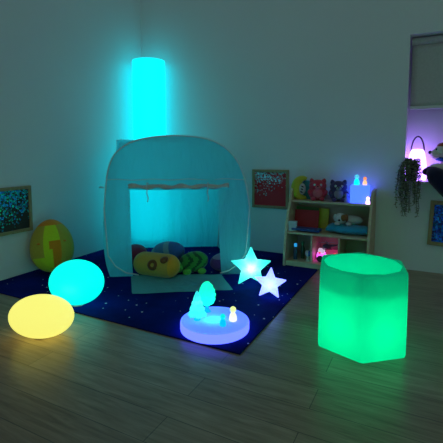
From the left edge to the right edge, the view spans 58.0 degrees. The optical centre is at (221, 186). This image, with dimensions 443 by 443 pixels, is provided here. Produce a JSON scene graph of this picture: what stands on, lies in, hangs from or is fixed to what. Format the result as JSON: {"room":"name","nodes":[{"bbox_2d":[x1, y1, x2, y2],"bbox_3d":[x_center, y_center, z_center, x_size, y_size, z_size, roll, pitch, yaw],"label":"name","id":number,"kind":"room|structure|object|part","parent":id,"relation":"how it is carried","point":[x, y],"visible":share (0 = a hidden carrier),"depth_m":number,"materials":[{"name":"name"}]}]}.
{"room":"sensory playroom","nodes":[
{"label":"sensory playroom","id":0,"kind":"room"},
{"bbox_2d":[0,0,140,280],"bbox_3d":[-2.099,-0.660,2.248,0.100,2.900,5.300,3,6,27],"label":"wall","id":1,"kind":"structure","parent":0,"point":[66,95],"depth_m":3.53,"materials":[{"name":"white paint"}]},
{"bbox_2d":[0,185,32,236],"bbox_3d":[-1.653,0.188,3.056,0.023,0.366,0.460,3,6,27],"label":"board","id":2,"kind":"object","parent":1,"relation":"attached to","point":[16,216],"visible":1,"depth_m":3.13,"materials":[{"name":"brown wood"}]},
{"bbox_2d":[0,269,442,442],"bbox_3d":[0.328,0.923,1.424,5.300,0.100,5.800,3,6,27],"label":"floor","id":3,"kind":"structure","parent":0,"point":[96,380],"depth_m":1.71,"materials":[{"name":"laminate"}]},
{"bbox_2d":[8,294,73,338],"bbox_3d":[-0.970,0.697,2.162,0.330,0.214,0.310,0,5,3],"label":"lamp","id":4,"kind":"object","parent":3,"relation":"on","point":[39,316],"visible":1,"depth_m":2.06,"materials":[{"name":"yellow plastic"}]},
{"bbox_2d":[0,246,317,354],"bbox_3d":[-0.395,0.696,3.282,2.080,0.008,1.920,3,6,27],"label":"rug","id":5,"kind":"object","parent":3,"relation":"on","point":[159,313],"visible":0.42,"depth_m":2.68,"materials":[{"name":"blue carpet"}]},
{"bbox_2d":[29,219,73,271],"bbox_3d":[-1.384,0.480,3.270,0.337,0.425,0.247,-2,6,-20],"label":"cushion","id":6,"kind":"object","parent":5,"relation":"on","point":[51,242],"visible":0.85,"depth_m":3.18,"materials":[{"name":"yellow fabric"}]},
{"bbox_2d":[48,259,103,306],"bbox_3d":[-0.931,0.614,2.577,0.339,0.287,0.330,0,5,2],"label":"lamp","id":7,"kind":"object","parent":5,"relation":"on","point":[79,282],"visible":0.91,"depth_m":2.46,"materials":[{"name":"teal plastic"}]},
{"bbox_2d":[131,244,146,263],"bbox_3d":[-0.763,0.588,3.502,0.200,0.170,0.260,3,6,27],"label":"cushion","id":8,"kind":"object","parent":5,"relation":"on","point":[136,248],"visible":0.3,"depth_m":3.44,"materials":[{"name":"red fabric"}]},
{"bbox_2d":[132,57,165,139],"bbox_3d":[-0.761,-0.362,4.260,0.356,1.920,0.356,3,6,27],"label":"lamp","id":9,"kind":"object","parent":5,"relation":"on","point":[148,73],"visible":0.3,"depth_m":4.07,"materials":[{"name":"teal plastic"}]},
{"bbox_2d":[151,241,184,259],"bbox_3d":[-0.452,0.570,3.375,0.302,0.227,0.196,2,6,16],"label":"cushion","id":10,"kind":"object","parent":5,"relation":"on","point":[176,249],"visible":0.5,"depth_m":3.30,"materials":[{"name":"blue fabric"}]},
{"bbox_2d":[99,135,250,293],"bbox_3d":[-0.392,0.125,3.406,1.177,1.105,1.351,-1,5,-7],"label":"tent","id":11,"kind":"object","parent":5,"relation":"on","point":[189,191],"visible":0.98,"depth_m":3.12,"materials":[{"name":"white fabric"}]},
{"bbox_2d":[133,252,179,277],"bbox_3d":[-0.512,0.611,3.148,0.394,0.184,0.188,2,6,21],"label":"bolster cushion","id":12,"kind":"object","parent":11,"relation":"on","point":[163,265],"visible":0.99,"depth_m":3.07,"materials":[{"name":"yellow fabric"}]},
{"bbox_3d":[-0.329,-0.006,3.091,0.777,0.052,0.044,0,5,-4],"label":"rolled door","id":13,"kind":"part","parent":11,"relation":"part of","materials":[{"name":"fabric"}]},
{"bbox_2d":[178,251,207,274],"bbox_3d":[-0.255,0.611,3.246,0.298,0.170,0.195,-1,5,-11],"label":"cushion","id":14,"kind":"object","parent":5,"relation":"on","point":[194,261],"visible":0.91,"depth_m":3.19,"materials":[{"name":"green fabric"}]},
{"bbox_2d":[180,307,248,343],"bbox_3d":[-0.037,0.764,2.230,0.384,0.052,0.384,3,6,27],"label":"lamp","id":15,"kind":"object","parent":5,"relation":"on","point":[208,330],"visible":0.85,"depth_m":2.13,"materials":[{"name":"blue plastic"}]},
{"bbox_2d":[188,291,205,320],"bbox_3d":[-0.136,0.657,2.225,0.105,0.166,0.105,3,6,27],"label":"lamp","id":16,"kind":"object","parent":15,"relation":"on","point":[197,309],"visible":1,"depth_m":2.20,"materials":[{"name":"teal plastic"}]},
{"bbox_2d":[199,281,215,312],"bbox_3d":[-0.084,0.640,2.338,0.107,0.180,0.106,3,6,27],"label":"lamp","id":17,"kind":"object","parent":15,"relation":"on","point":[207,293],"visible":0.89,"depth_m":2.30,"materials":[{"name":"teal plastic"}]},
{"bbox_2d":[219,314,225,326],"bbox_3d":[0.007,0.714,2.151,0.037,0.067,0.037,3,6,27],"label":"lamp","id":18,"kind":"object","parent":15,"relation":"on","point":[222,323],"visible":1,"depth_m":2.14,"materials":[{"name":"teal plastic"}]},
{"bbox_2d":[229,306,236,321],"bbox_3d":[0.064,0.701,2.217,0.044,0.080,0.044,3,6,27],"label":"lamp","id":19,"kind":"object","parent":15,"relation":"on","point":[232,317],"visible":1,"depth_m":2.20,"materials":[{"name":"beige plastic"}]},
{"bbox_2d":[210,253,220,270],"bbox_3d":[0.018,0.616,3.305,0.227,0.146,0.179,0,5,2],"label":"round cushion","id":20,"kind":"object","parent":5,"relation":"on","point":[215,263],"visible":0.39,"depth_m":3.25,"materials":[{"name":"fabric"}]},
{"bbox_2d":[231,247,270,283],"bbox_3d":[0.218,0.581,2.968,0.294,0.280,0.094,0,5,0],"label":"lamp","id":21,"kind":"object","parent":5,"relation":"on","point":[250,267],"visible":0.95,"depth_m":2.94,"materials":[{"name":"plastic"}]},
{"bbox_2d":[255,268,285,297],"bbox_3d":[0.329,0.643,2.696,0.213,0.207,0.074,1,5,7],"label":"lamp","id":22,"kind":"object","parent":5,"relation":"on","point":[270,283],"visible":1,"depth_m":2.67,"materials":[{"name":"plastic"}]},
{"bbox_2d":[283,188,376,269],"bbox_3d":[0.926,0.345,3.432,0.697,0.664,0.378,3,6,27],"label":"bookshelf","id":23,"kind":"object","parent":5,"relation":"on","point":[347,243],"visible":0.49,"depth_m":3.47,"materials":[{"name":"brown wood"}]},
{"bbox_3d":[0.625,0.331,3.586,0.020,0.664,0.378,3,6,27],"label":"panel","id":24,"kind":"part","parent":23,"relation":"part of","materials":[{"name":"brown wood"}]},
{"bbox_2d":[288,220,296,230],"bbox_3d":[0.622,0.338,3.487,0.071,0.084,0.053,2,6,19],"label":"box","id":25,"kind":"object","parent":23,"relation":"on","point":[292,224],"visible":0.98,"depth_m":3.46,"materials":[{"name":"white cardboard"}]},
{"bbox_2d":[293,243,297,259],"bbox_3d":[0.644,0.559,3.485,0.036,0.140,0.036,3,6,27],"label":"bottle","id":26,"kind":"object","parent":23,"relation":"on","point":[295,251],"visible":1,"depth_m":3.47,"materials":[{"name":"plastic"}]},
{"bbox_2d":[291,176,306,198],"bbox_3d":[0.693,0.010,3.583,0.140,0.224,0.086,2,6,24],"label":"toy","id":27,"kind":"object","parent":23,"relation":"on","point":[299,188],"visible":0.96,"depth_m":3.56,"materials":[{"name":"yellow fabric"}]},
{"bbox_2d":[301,241,304,258],"bbox_3d":[0.714,0.551,3.516,0.034,0.150,0.034,3,6,27],"label":"bottle","id":28,"kind":"object","parent":23,"relation":"on","point":[302,242],"visible":1,"depth_m":3.50,"materials":[{"name":"green plastic"}]},
{"bbox_3d":[0.927,0.641,3.463,0.657,0.018,0.350,3,6,27],"label":"shelf","id":29,"kind":"part","parent":23,"relation":"part of","materials":[{"name":"brown wood"}]},
{"bbox_2d":[291,226,321,232],"bbox_3d":[0.735,0.363,3.448,0.240,0.018,0.100,3,6,30],"label":"book","id":30,"kind":"object","parent":23,"relation":"on","point":[300,228],"visible":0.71,"depth_m":3.43,"materials":[{"name":"paper"}]},
{"bbox_2d":[302,180,310,198],"bbox_3d":[0.789,0.021,3.620,0.120,0.172,0.044,3,6,31],"label":"box","id":31,"kind":"object","parent":23,"relation":"on","point":[306,182],"visible":0.27,"depth_m":3.61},
{"bbox_2d":[295,209,318,227],"bbox_3d":[0.765,0.289,3.595,0.215,0.164,0.054,2,6,25],"label":"book","id":32,"kind":"object","parent":23,"relation":"on","point":[304,218],"visible":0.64,"depth_m":3.59,"materials":[{"name":"paper"}]},
{"bbox_2d":[296,206,318,210],"bbox_3d":[0.775,0.274,3.634,0.210,0.186,0.051,2,6,25],"label":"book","id":33,"kind":"object","parent":23,"relation":"on","point":[298,207],"visible":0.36,"depth_m":3.63,"materials":[{"name":"paper"}]},
{"bbox_2d":[305,250,309,260],"bbox_3d":[0.744,0.588,3.436,0.056,0.093,0.056,3,6,27],"label":"bottle","id":34,"kind":"object","parent":23,"relation":"on","point":[307,252],"visible":0.84,"depth_m":3.42,"materials":[{"name":"white plastic"}]},
{"bbox_2d":[308,178,327,200],"bbox_3d":[0.844,0.021,3.509,0.173,0.194,0.130,1,5,13],"label":"toy","id":35,"kind":"object","parent":23,"relation":"on","point":[317,191],"visible":0.99,"depth_m":3.47,"materials":[{"name":"red fabric"}]},
{"bbox_2d":[318,208,328,228],"bbox_3d":[0.868,0.279,3.617,0.200,0.178,0.042,3,6,29],"label":"book","id":36,"kind":"object","parent":23,"relation":"on","point":[323,213],"visible":0.32,"depth_m":3.58,"materials":[{"name":"paper"}]},
{"bbox_2d":[317,248,337,261],"bbox_3d":[0.902,0.583,3.416,0.170,0.105,0.102,2,6,19],"label":"toy truck","id":37,"kind":"object","parent":23,"relation":"on","point":[321,252],"visible":0.56,"depth_m":3.39,"materials":[{"name":"pink plastic"}]},
{"bbox_2d":[319,241,337,249],"bbox_3d":[0.910,0.501,3.406,0.132,0.061,0.113,5,7,42],"label":"helicopter","id":38,"kind":"object","parent":37,"relation":"on","point":[327,246],"visible":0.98,"depth_m":3.40},
{"bbox_3d":[0.934,0.393,3.452,0.657,0.018,0.323,3,6,27],"label":"shelf","id":39,"kind":"part","parent":23,"relation":"part of","materials":[{"name":"brown wood"}]},
{"bbox_3d":[0.960,0.129,3.480,0.657,0.018,0.206,3,6,27],"label":"shelf","id":40,"kind":"part","parent":23,"relation":"part of","materials":[{"name":"brown wood"}]},
{"bbox_3d":[1.010,0.366,3.598,0.657,0.592,0.010,3,6,27],"label":"panel","id":41,"kind":"part","parent":23,"relation":"part of","materials":[{"name":"brown wood"}]},
{"bbox_2d":[328,180,348,201],"bbox_3d":[1.004,0.032,3.433,0.167,0.188,0.126,1,5,13],"label":"toy","id":42,"kind":"object","parent":23,"relation":"on","point":[338,189],"visible":0.99,"depth_m":3.40,"materials":[{"name":"blue fabric"}]},
{"bbox_2d":[326,223,367,234],"bbox_3d":[1.065,0.349,3.361,0.330,0.085,0.230,3,6,30],"label":"folded towel","id":43,"kind":"object","parent":23,"relation":"on","point":[355,229],"visible":0.9,"depth_m":3.29,"materials":[{"name":"blue fabric"}]},
{"bbox_2d":[333,213,362,225],"bbox_3d":[1.060,0.268,3.350,0.244,0.099,0.138,-1,5,-15],"label":"toy","id":44,"kind":"object","parent":43,"relation":"on","point":[340,218],"visible":1,"depth_m":3.33,"materials":[{"name":"white fabric"}]},
{"bbox_2d":[344,193,349,202],"bbox_3d":[1.059,0.090,3.386,0.056,0.076,0.056,3,6,27],"label":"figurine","id":45,"kind":"object","parent":23,"relation":"on","point":[346,195],"visible":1,"depth_m":3.37,"materials":[{"name":"plastic"}]},
{"bbox_2d":[350,175,369,203],"bbox_3d":[1.165,0.013,3.363,0.146,0.234,0.146,2,6,24],"label":"lamp","id":46,"kind":"object","parent":23,"relation":"on","point":[359,193],"depth_m":3.31,"materials":[{"name":"blue plastic"}]},
{"bbox_3d":[1.140,-0.062,3.369,0.048,0.086,0.048,3,6,27],"label":"figure lamp","id":47,"kind":"part","parent":46,"relation":"part of","materials":[{"name":"teal plastic"}]},
{"bbox_3d":[1.227,0.360,3.278,0.020,0.664,0.378,3,6,27],"label":"panel","id":48,"kind":"part","parent":23,"relation":"part of","materials":[{"name":"brown wood"}]},
{"bbox_2d":[318,252,408,362],"bbox_3d":[0.727,0.601,2.086,0.447,0.418,0.465,3,6,27],"label":"light","id":49,"kind":"object","parent":3,"relation":"on","point":[363,297],"visible":1,"depth_m":1.91,"materials":[{"name":"green plastic"}]},
{"bbox_3d":[0.727,0.483,2.075,0.378,0.181,0.381,3,6,27],"label":"lamp shade","id":50,"kind":"part","parent":49,"relation":"part of","materials":[{"name":"green plastic"}]},
{"bbox_2d":[140,0,442,273],"bbox_3d":[1.515,-0.773,3.477,5.200,2.900,0.400,3,6,27],"label":"wall","id":51,"kind":"structure","parent":0,"point":[314,89],"depth_m":3.62,"materials":[{"name":"white paint"}]},
{"bbox_2d":[252,169,288,208],"bbox_3d":[0.468,0.020,3.849,0.370,0.372,0.023,2,6,27],"label":"board","id":52,"kind":"object","parent":51,"relation":"attached to","point":[270,188],"visible":0.95,"depth_m":3.85,"materials":[{"name":"brown wood"}]},
{"bbox_2d":[405,179,430,184],"bbox_3d":[2.030,-0.029,3.175,1.047,0.022,0.304,3,6,27],"label":"trim","id":53,"kind":"structure","parent":51,"relation":"attached to","point":[426,180],"depth_m":3.23,"materials":[{"name":"white"}]},
{"bbox_2d":[394,157,422,216],"bbox_3d":[1.520,-0.002,3.251,0.222,0.475,0.203,3,6,27],"label":"trailing plant","id":54,"kind":"object","parent":53,"relation":"on","point":[412,166],"visible":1,"depth_m":3.19,"materials":[{"name":"green plant"}]},
{"bbox_3d":[1.559,-0.121,3.275,0.106,0.142,0.106,3,6,27],"label":"pot","id":55,"kind":"part","parent":54,"relation":"part of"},
{"bbox_2d":[409,136,426,179],"bbox_3d":[1.647,-0.244,3.367,0.156,0.371,0.156,3,6,27],"label":"lantern lamp","id":56,"kind":"object","parent":53,"relation":"on","point":[414,153],"visible":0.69,"depth_m":3.32,"materials":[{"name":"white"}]},
{"bbox_3d":[1.646,-0.356,3.353,0.112,0.146,0.012,3,6,27],"label":"handle","id":57,"kind":"part","parent":56,"relation":"part of","materials":[{"name":"black metal"}]},
{"bbox_2d":[422,166,442,196],"bbox_3d":[1.705,-0.021,3.107,0.157,0.277,0.317,-5,7,-41],"label":"toy","id":58,"kind":"object","parent":53,"relation":"on","point":[434,175],"visible":0.98,"depth_m":3.08,"materials":[{"name":"black fabric"}]},
{"bbox_2d":[428,143,442,168],"bbox_3d":[1.845,-0.228,3.205,0.385,0.259,0.197,0,5,2],"label":"toy","id":59,"kind":"object","parent":58,"relation":"on","point":[437,153],"visible":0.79,"depth_m":3.20,"materials":[{"name":"grey fabric"}]},
{"bbox_2d":[410,35,442,109],"bbox_3d":[2.026,-0.913,3.087,1.023,0.580,0.059,3,6,27],"label":"roller blind","id":60,"kind":"object","parent":51,"relation":"attached to","point":[427,56],"visible":1,"depth_m":3.26,"materials":[{"name":"fabric"}]},
{"bbox_2d":[427,200,442,246],"bbox_3d":[1.847,0.303,3.163,0.384,0.376,0.023,3,6,27],"label":"board","id":61,"kind":"object","parent":51,"relation":"attached to","point":[435,227],"visible":1,"depth_m":3.22,"materials":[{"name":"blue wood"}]}
]}

